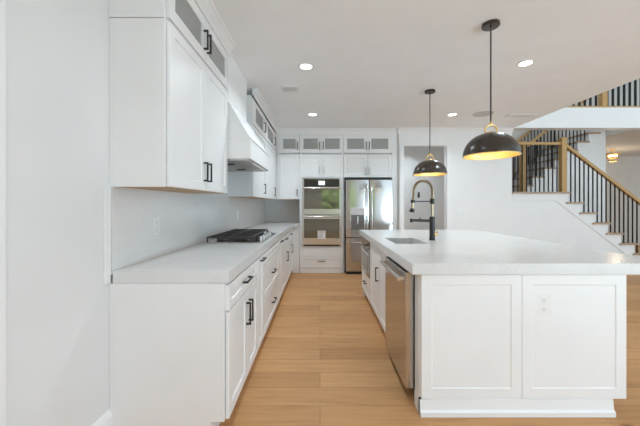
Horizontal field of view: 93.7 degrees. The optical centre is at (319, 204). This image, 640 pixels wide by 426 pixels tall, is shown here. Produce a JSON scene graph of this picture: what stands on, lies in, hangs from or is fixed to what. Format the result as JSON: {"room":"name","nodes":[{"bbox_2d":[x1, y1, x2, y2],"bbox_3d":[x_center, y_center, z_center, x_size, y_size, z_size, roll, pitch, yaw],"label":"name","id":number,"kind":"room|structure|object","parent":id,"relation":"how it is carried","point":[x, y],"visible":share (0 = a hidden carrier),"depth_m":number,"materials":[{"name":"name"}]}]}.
{"room":"kitchen","nodes":[
{"label":"kitchen","id":0,"kind":"room"},
{"bbox_2d":[6,0,112,425],"bbox_3d":[-1.200,-0.058,1.390,0.150,2.665,9.680,0,0,0],"label":"wall","id":1,"kind":"structure","parent":0,"point":[57,51],"depth_m":1.27,"materials":[{"name":"paint"}]},
{"bbox_2d":[0,0,5,425],"bbox_3d":[-1.114,0.000,0.993,0.022,2.550,0.126,0,0,0],"label":"door frame","id":2,"kind":"structure","parent":1,"relation":"attached to","point":[2,2],"depth_m":1.04,"materials":[{"name":"white paint"}]},
{"bbox_2d":[92,409,111,425],"bbox_3d":[-1.117,1.183,1.329,0.016,0.185,0.542,0,0,0],"label":"baseboard","id":3,"kind":"structure","parent":1,"relation":"attached to","point":[105,419],"depth_m":1.56,"materials":[{"name":"white paint"}]},
{"bbox_2d":[103,186,110,284],"bbox_3d":[-1.119,0.161,1.578,0.011,0.516,0.044,0,0,0],"label":"trim","id":4,"kind":"structure","parent":1,"relation":"attached to","point":[106,189],"depth_m":1.56,"materials":[{"name":"white paint"}]},
{"bbox_2d":[109,0,227,193],"bbox_3d":[-0.951,-0.707,2.114,0.345,1.225,1.032,0,0,0],"label":"upper cabinet","id":5,"kind":"object","parent":1,"relation":"attached to","point":[168,68],"visible":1,"depth_m":1.62,"materials":[{"name":"white paint"}]},
{"bbox_2d":[111,171,299,274],"bbox_3d":[-0.752,-0.050,3.841,0.745,0.850,4.478,0,0,0],"label":"backsplash","id":6,"kind":"structure","parent":1,"relation":"attached to","point":[185,219],"depth_m":2.27,"materials":[{"name":"tile"}]},
{"bbox_2d":[152,216,158,235],"bbox_3d":[-1.105,0.145,2.020,0.008,0.125,0.078,0,0,0],"label":"wall outlet","id":7,"kind":"object","parent":6,"relation":"attached to","point":[155,220],"visible":1,"depth_m":2.01,"materials":[{"name":"white plastic"}]},
{"bbox_2d":[228,95,265,197],"bbox_3d":[-0.951,-0.707,4.036,0.345,1.225,0.848,0,0,0],"label":"upper cabinet","id":8,"kind":"object","parent":1,"relation":"attached to","point":[240,184],"visible":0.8,"depth_m":3.64,"materials":[{"name":"white paint"}]},
{"bbox_2d":[226,54,269,171],"bbox_3d":[-0.859,-0.885,3.120,0.508,1.008,0.968,0,0,0],"label":"range hood","id":9,"kind":"object","parent":1,"relation":"attached to","point":[245,152],"visible":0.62,"depth_m":2.83,"materials":[{"name":"white paint"}]},
{"bbox_2d":[250,118,275,198],"bbox_3d":[-0.950,-0.707,4.981,0.343,1.225,1.038,0,0,0],"label":"upper cabinet","id":10,"kind":"object","parent":1,"relation":"attached to","point":[270,135],"visible":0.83,"depth_m":4.96,"materials":[{"name":"white paint"}]},
{"bbox_2d":[404,147,443,229],"bbox_3d":[2.410,-0.258,7.510,2.220,3.065,3.780,0,0,0],"label":"wall","id":11,"kind":"structure","parent":0,"point":[413,156],"depth_m":7.00,"materials":[{"name":"paint"}]},
{"bbox_2d":[211,0,639,132],"bbox_3d":[1.123,-1.540,3.075,4.795,0.300,13.050,0,0,0],"label":"ceiling","id":12,"kind":"structure","parent":0,"point":[374,62],"depth_m":2.82,"materials":[{"name":"paint"}]},
{"bbox_2d":[194,0,235,54],"bbox_3d":[-0.776,-1.353,2.112,0.072,0.075,1.055,0,0,0],"label":"trim","id":13,"kind":"structure","parent":12,"relation":"attached to","point":[206,7],"depth_m":2.24,"materials":[{"name":"white paint"}]},
{"bbox_2d":[252,89,279,132],"bbox_3d":[-0.776,-1.353,4.560,0.072,0.075,1.920,0,0,0],"label":"trim","id":14,"kind":"structure","parent":12,"relation":"attached to","point":[256,93],"depth_m":4.21,"materials":[{"name":"white paint"}]},
{"bbox_2d":[281,86,298,91],"bbox_3d":[-0.360,-1.385,3.600,0.200,0.010,0.180,0,0,0],"label":"ceiling vent","id":15,"kind":"object","parent":12,"relation":"in","point":[284,88],"visible":1,"depth_m":3.58,"materials":[{"name":"white plastic"}]},
{"bbox_2d":[298,63,313,69],"bbox_3d":[-0.140,-1.386,3.020,0.160,0.008,0.160,0,0,0],"label":"recessed light","id":16,"kind":"object","parent":12,"relation":"in","point":[304,66],"visible":1,"depth_m":3.01,"materials":[{"name":"white plastic"}]},
{"bbox_2d":[413,89,447,175],"bbox_3d":[1.345,-0.876,3.670,0.396,1.026,0.396,0,0,0],"label":"pendant light","id":17,"kind":"object","parent":12,"relation":"hanging from","point":[429,167],"visible":1,"depth_m":3.58,"materials":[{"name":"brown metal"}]},
{"bbox_2d":[473,111,493,116],"bbox_3d":[2.500,-1.386,4.600,0.290,0.006,0.290,0,0,0],"label":"ceiling speaker","id":18,"kind":"object","parent":12,"relation":"attached to","point":[482,113],"visible":0.94,"depth_m":4.62},
{"bbox_2d":[474,112,492,115],"bbox_3d":[2.500,-1.388,4.600,0.259,0.004,0.259,0,0,-13],"label":"grille","id":19,"kind":"object","parent":18,"relation":"attached to","point":[478,113],"depth_m":4.60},
{"bbox_2d":[462,19,521,159],"bbox_3d":[1.315,-0.880,2.310,0.396,1.018,0.396,0,0,0],"label":"pendant light","id":20,"kind":"object","parent":12,"relation":"hanging from","point":[490,145],"visible":1,"depth_m":2.25,"materials":[{"name":"black metal"}]},
{"bbox_2d":[505,114,536,116],"bbox_3d":[3.130,-1.384,4.680,0.420,0.011,0.150,0,0,0],"label":"ceiling vent","id":21,"kind":"object","parent":12,"relation":"in","point":[509,115],"visible":1,"depth_m":4.65,"materials":[{"name":"white plastic"}]},
{"bbox_2d":[507,115,533,116],"bbox_3d":[3.130,-1.379,4.680,0.380,0.002,0.100,0,0,0],"label":"grille","id":22,"kind":"object","parent":21,"relation":"attached to","point":[507,115],"depth_m":4.67,"materials":[{"name":"white plastic"}]},
{"bbox_2d":[516,59,534,66],"bbox_3d":[2.020,-1.386,2.950,0.160,0.008,0.160,0,0,0],"label":"recessed light","id":23,"kind":"object","parent":12,"relation":"in","point":[524,63],"visible":1,"depth_m":2.95,"materials":[{"name":"white plastic"}]},
{"bbox_2d":[219,245,639,425],"bbox_3d":[4.500,1.335,3.350,15.000,0.120,13.700,0,0,0],"label":"floor","id":24,"kind":"structure","parent":0,"point":[323,358],"depth_m":2.25,"materials":[{"name":"brown wood"}]},
{"bbox_2d":[109,260,256,425],"bbox_3d":[-0.790,0.848,1.978,0.665,0.852,0.755,0,0,0],"label":"base cabinet","id":25,"kind":"object","parent":24,"relation":"on","point":[181,354],"visible":0.99,"depth_m":1.60,"materials":[{"name":"white paint"}]},
{"bbox_2d":[113,222,299,282],"bbox_3d":[-0.746,0.388,3.834,0.724,0.066,4.469,0,0,0],"label":"countertop","id":26,"kind":"structure","parent":25,"relation":"on","point":[201,262],"depth_m":1.83,"materials":[{"name":"stone"}]},
{"bbox_2d":[204,229,275,243],"bbox_3d":[-0.790,0.325,3.165,0.520,0.060,0.910,0,0,0],"label":"gas cooktop","id":27,"kind":"object","parent":26,"relation":"in","point":[235,236],"visible":1,"depth_m":2.91,"materials":[{"name":"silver metal"}]},
{"bbox_2d":[256,255,266,350],"bbox_3d":[-0.789,0.848,2.478,0.663,0.852,0.245,0,0,0],"label":"base cabinet","id":28,"kind":"object","parent":24,"relation":"on","point":[261,258],"visible":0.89,"depth_m":2.47,"materials":[{"name":"white paint"}]},
{"bbox_2d":[262,241,278,337],"bbox_3d":[-0.789,0.848,3.075,0.663,0.852,0.950,0,0,0],"label":"base cabinet","id":29,"kind":"object","parent":24,"relation":"on","point":[271,264],"visible":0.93,"depth_m":3.00,"materials":[{"name":"white paint"}]},
{"bbox_2d":[278,238,283,299],"bbox_3d":[-0.789,0.848,3.700,0.663,0.852,0.300,0,0,0],"label":"base cabinet","id":30,"kind":"object","parent":24,"relation":"on","point":[280,240],"visible":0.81,"depth_m":3.78,"materials":[{"name":"white paint"}]},
{"bbox_2d":[282,233,288,292],"bbox_3d":[-0.789,0.848,4.200,0.663,0.852,0.700,0,0,0],"label":"base cabinet","id":31,"kind":"object","parent":24,"relation":"on","point":[285,253],"visible":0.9,"depth_m":4.21,"materials":[{"name":"white paint"}]},
{"bbox_2d":[287,227,299,278],"bbox_3d":[-0.751,0.848,5.120,0.739,0.852,1.140,0,0,0],"label":"base cabinet","id":32,"kind":"object","parent":24,"relation":"on","point":[293,242],"visible":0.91,"depth_m":5.57,"materials":[{"name":"white paint"}]},
{"bbox_2d":[300,135,342,272],"bbox_3d":[0.028,-0.021,5.797,0.808,2.592,0.558,0,0,0],"label":"tall cabinet","id":33,"kind":"object","parent":24,"relation":"on","point":[321,156],"visible":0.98,"depth_m":5.55,"materials":[{"name":"white paint"}]},
{"bbox_2d":[302,178,340,245],"bbox_3d":[0.032,0.143,5.729,0.710,1.252,0.558,0,0,0],"label":"double wall oven","id":34,"kind":"object","parent":33,"relation":"in","point":[321,197],"visible":1,"depth_m":5.51,"materials":[{"name":"silver metal"}]},
{"bbox_2d":[362,269,369,301],"bbox_3d":[0.878,0.852,3.835,0.654,0.843,0.686,0,0,0],"label":"base cabinet","id":35,"kind":"object","parent":24,"relation":"on","point":[365,280],"visible":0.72,"depth_m":3.81,"materials":[{"name":"white paint"}]},
{"bbox_2d":[360,237,369,278],"bbox_3d":[0.777,0.658,3.835,0.455,0.437,0.620,0,0,0],"label":"microwave","id":36,"kind":"object","parent":35,"relation":"in","point":[365,246],"visible":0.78,"depth_m":3.71,"materials":[{"name":"silver metal"}]},
{"bbox_2d":[344,178,392,273],"bbox_3d":[0.889,0.397,5.720,0.866,1.748,0.681,0,0,0],"label":"refrigerator","id":37,"kind":"object","parent":24,"relation":"on","point":[368,202],"visible":0.76,"depth_m":5.45,"materials":[{"name":"silver metal"}]},
{"bbox_2d":[343,134,397,272],"bbox_3d":[0.940,-0.021,5.797,1.011,2.592,0.558,0,0,0],"label":"tall cabinet","id":38,"kind":"object","parent":24,"relation":"on","point":[364,156],"visible":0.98,"depth_m":5.55,"materials":[{"name":"white paint"}]},
{"bbox_2d":[279,134,391,134],"bbox_3d":[0.317,-1.302,5.561,2.257,0.029,0.021,0,0,0],"label":"trim","id":39,"kind":"structure","parent":38,"relation":"attached to","point":[279,134],"depth_m":5.55,"materials":[{"name":"white paint"}]},
{"bbox_2d":[370,243,386,330],"bbox_3d":[0.878,0.852,3.007,0.654,0.843,0.962,0,0,0],"label":"base cabinet","id":40,"kind":"object","parent":24,"relation":"on","point":[377,270],"visible":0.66,"depth_m":2.99,"materials":[{"name":"white paint"}]},
{"bbox_2d":[380,256,414,387],"bbox_3d":[0.828,0.853,2.224,0.655,0.840,0.595,0,0,0],"label":"dishwasher","id":41,"kind":"object","parent":24,"relation":"on","point":[399,282],"visible":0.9,"depth_m":2.02,"materials":[{"name":"silver metal"}]},
{"bbox_2d":[363,275,625,417],"bbox_3d":[1.229,0.849,2.997,1.252,0.852,2.407,0,0,0],"label":"kitchen island","id":42,"kind":"object","parent":24,"relation":"on","point":[483,349],"visible":0.8,"depth_m":1.82,"materials":[{"name":"white paint"}]},
{"bbox_2d":[359,230,639,274],"bbox_3d":[1.361,0.388,3.004,1.617,0.066,2.412,0,0,0],"label":"island countertop","id":43,"kind":"structure","parent":42,"relation":"on","point":[453,252],"depth_m":2.07,"materials":[{"name":"stone"}]},
{"bbox_2d":[409,179,437,239],"bbox_3d":[1.022,0.052,2.979,0.280,0.606,0.066,0,0,0],"label":"kitchen faucet","id":44,"kind":"object","parent":43,"relation":"on","point":[431,220],"visible":1,"depth_m":2.97,"materials":[{"name":"black metal"}]},
{"bbox_2d":[537,295,550,314],"bbox_3d":[1.357,0.609,1.821,0.088,0.127,0.008,0,0,0],"label":"wall outlet","id":45,"kind":"object","parent":42,"relation":"attached to","point":[543,301],"visible":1,"depth_m":1.82,"materials":[{"name":"white plastic"}]},
{"bbox_2d":[541,298,546,302],"bbox_3d":[1.357,0.582,1.818,0.034,0.032,0.001,0,0,0],"label":"socket","id":46,"kind":"object","parent":45,"relation":"attached to","point":[543,300],"depth_m":1.82,"materials":[{"name":"grey plastic"}]},
{"bbox_2d":[541,307,546,311],"bbox_3d":[1.357,0.636,1.818,0.034,0.032,0.001,0,0,0],"label":"socket","id":47,"kind":"object","parent":45,"relation":"attached to","point":[543,309],"depth_m":1.82,"materials":[{"name":"grey plastic"}]},
{"bbox_2d":[512,130,639,256],"bbox_3d":[4.907,-0.235,6.535,2.765,3.020,2.130,0,0,0],"label":"staircase","id":48,"kind":"structure","parent":24,"relation":"on","point":[550,216],"depth_m":5.51,"materials":[{"name":"white paint"}]},
{"bbox_2d":[515,130,553,178],"bbox_3d":[5.068,-1.389,7.550,1.656,1.929,0.060,0,0,0],"label":"stair railing","id":49,"kind":"object","parent":48,"relation":"on","point":[529,131],"visible":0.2,"depth_m":7.54,"materials":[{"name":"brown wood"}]},
{"bbox_2d":[519,99,586,191],"bbox_3d":[5.140,-1.292,6.603,1.500,2.122,0.145,0,0,0],"label":"stair railing","id":50,"kind":"object","parent":48,"relation":"on","point":[581,102],"visible":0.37,"depth_m":6.64,"materials":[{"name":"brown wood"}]},
{"bbox_2d":[513,137,639,252],"bbox_3d":[4.975,0.019,5.550,2.880,2.509,0.110,0,0,0],"label":"stair railing","id":51,"kind":"object","parent":48,"relation":"on","point":[562,146],"visible":0.88,"depth_m":5.54,"materials":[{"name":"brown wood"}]},
{"bbox_2d":[398,133,511,235],"bbox_3d":[2.483,-0.058,5.865,2.074,2.665,0.730,0,0,0],"label":"wall","id":52,"kind":"structure","parent":0,"point":[482,189],"depth_m":5.50,"materials":[{"name":"white paint"}]},
{"bbox_2d":[277,128,397,133],"bbox_3d":[0.323,-1.347,5.521,2.245,0.085,0.060,0,0,0],"label":"trim","id":53,"kind":"structure","parent":52,"relation":"attached to","point":[281,130],"depth_m":5.52,"materials":[{"name":"white paint"}]},
{"bbox_2d":[400,141,450,229],"bbox_3d":[1.931,0.062,5.492,0.938,2.425,0.016,0,0,0],"label":"door frame","id":54,"kind":"structure","parent":52,"relation":"attached to","point":[402,143],"depth_m":5.48,"materials":[{"name":"white paint"}]},
{"bbox_2d":[397,128,513,132],"bbox_3d":[2.470,-1.347,5.470,2.100,0.085,0.060,0,0,0],"label":"trim","id":55,"kind":"structure","parent":52,"relation":"attached to","point":[399,130],"depth_m":5.47,"materials":[{"name":"white paint"}]},
{"bbox_2d":[512,130,564,178],"bbox_3d":[4.850,-1.575,7.680,2.860,5.700,0.120,0,0,0],"label":"wall","id":56,"kind":"structure","parent":0,"point":[516,134],"depth_m":7.62,"materials":[{"name":"paint"}]},
{"bbox_2d":[567,78,639,244],"bbox_3d":[7.700,-1.575,9.475,8.600,5.700,0.150,0,0,0],"label":"wall","id":57,"kind":"structure","parent":0,"point":[626,171],"depth_m":9.40,"materials":[{"name":"paint"}]},
{"bbox_2d":[606,130,639,155],"bbox_3d":[7.710,-1.640,7.532,8.580,0.270,3.735,0,0,0],"label":"ceiling","id":58,"kind":"structure","parent":0,"point":[625,142],"depth_m":7.29,"materials":[{"name":"paint"}]},
{"bbox_2d":[513,107,639,129],"bbox_3d":[7.190,-1.587,5.575,7.620,0.375,0.170,0,0,0],"label":"beam","id":59,"kind":"structure","parent":58,"relation":"attached to","point":[567,118],"depth_m":5.49,"materials":[{"name":"white paint"}]},
{"bbox_2d":[568,79,639,106],"bbox_3d":[6.530,-2.315,5.550,5.940,1.080,0.116,0,0,0],"label":"balcony railing","id":60,"kind":"object","parent":59,"relation":"on","point":[603,98],"visible":0.07,"depth_m":5.54,"materials":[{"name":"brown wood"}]},
{"bbox_2d":[606,149,620,162],"bbox_3d":[8.050,-1.325,8.250,0.336,0.359,0.336,0,0,0],"label":"chandelier","id":61,"kind":"object","parent":58,"relation":"hanging from","point":[612,155],"visible":0.95,"depth_m":8.23,"materials":[{"name":"gold metal"}]},
{"bbox_3d":[0.163,-0.058,6.155,2.575,2.665,0.150,0,0,0],"label":"wall","id":62,"kind":"structure","parent":0,"visible":0},
{"bbox_2d":[276,133,299,199],"bbox_3d":[-0.595,-0.706,5.793,0.434,1.223,0.550,0,0,0],"label":"upper cabinet","id":63,"kind":"object","parent":62,"relation":"attached to","point":[287,146],"visible":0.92,"depth_m":5.55,"materials":[{"name":"white paint"}]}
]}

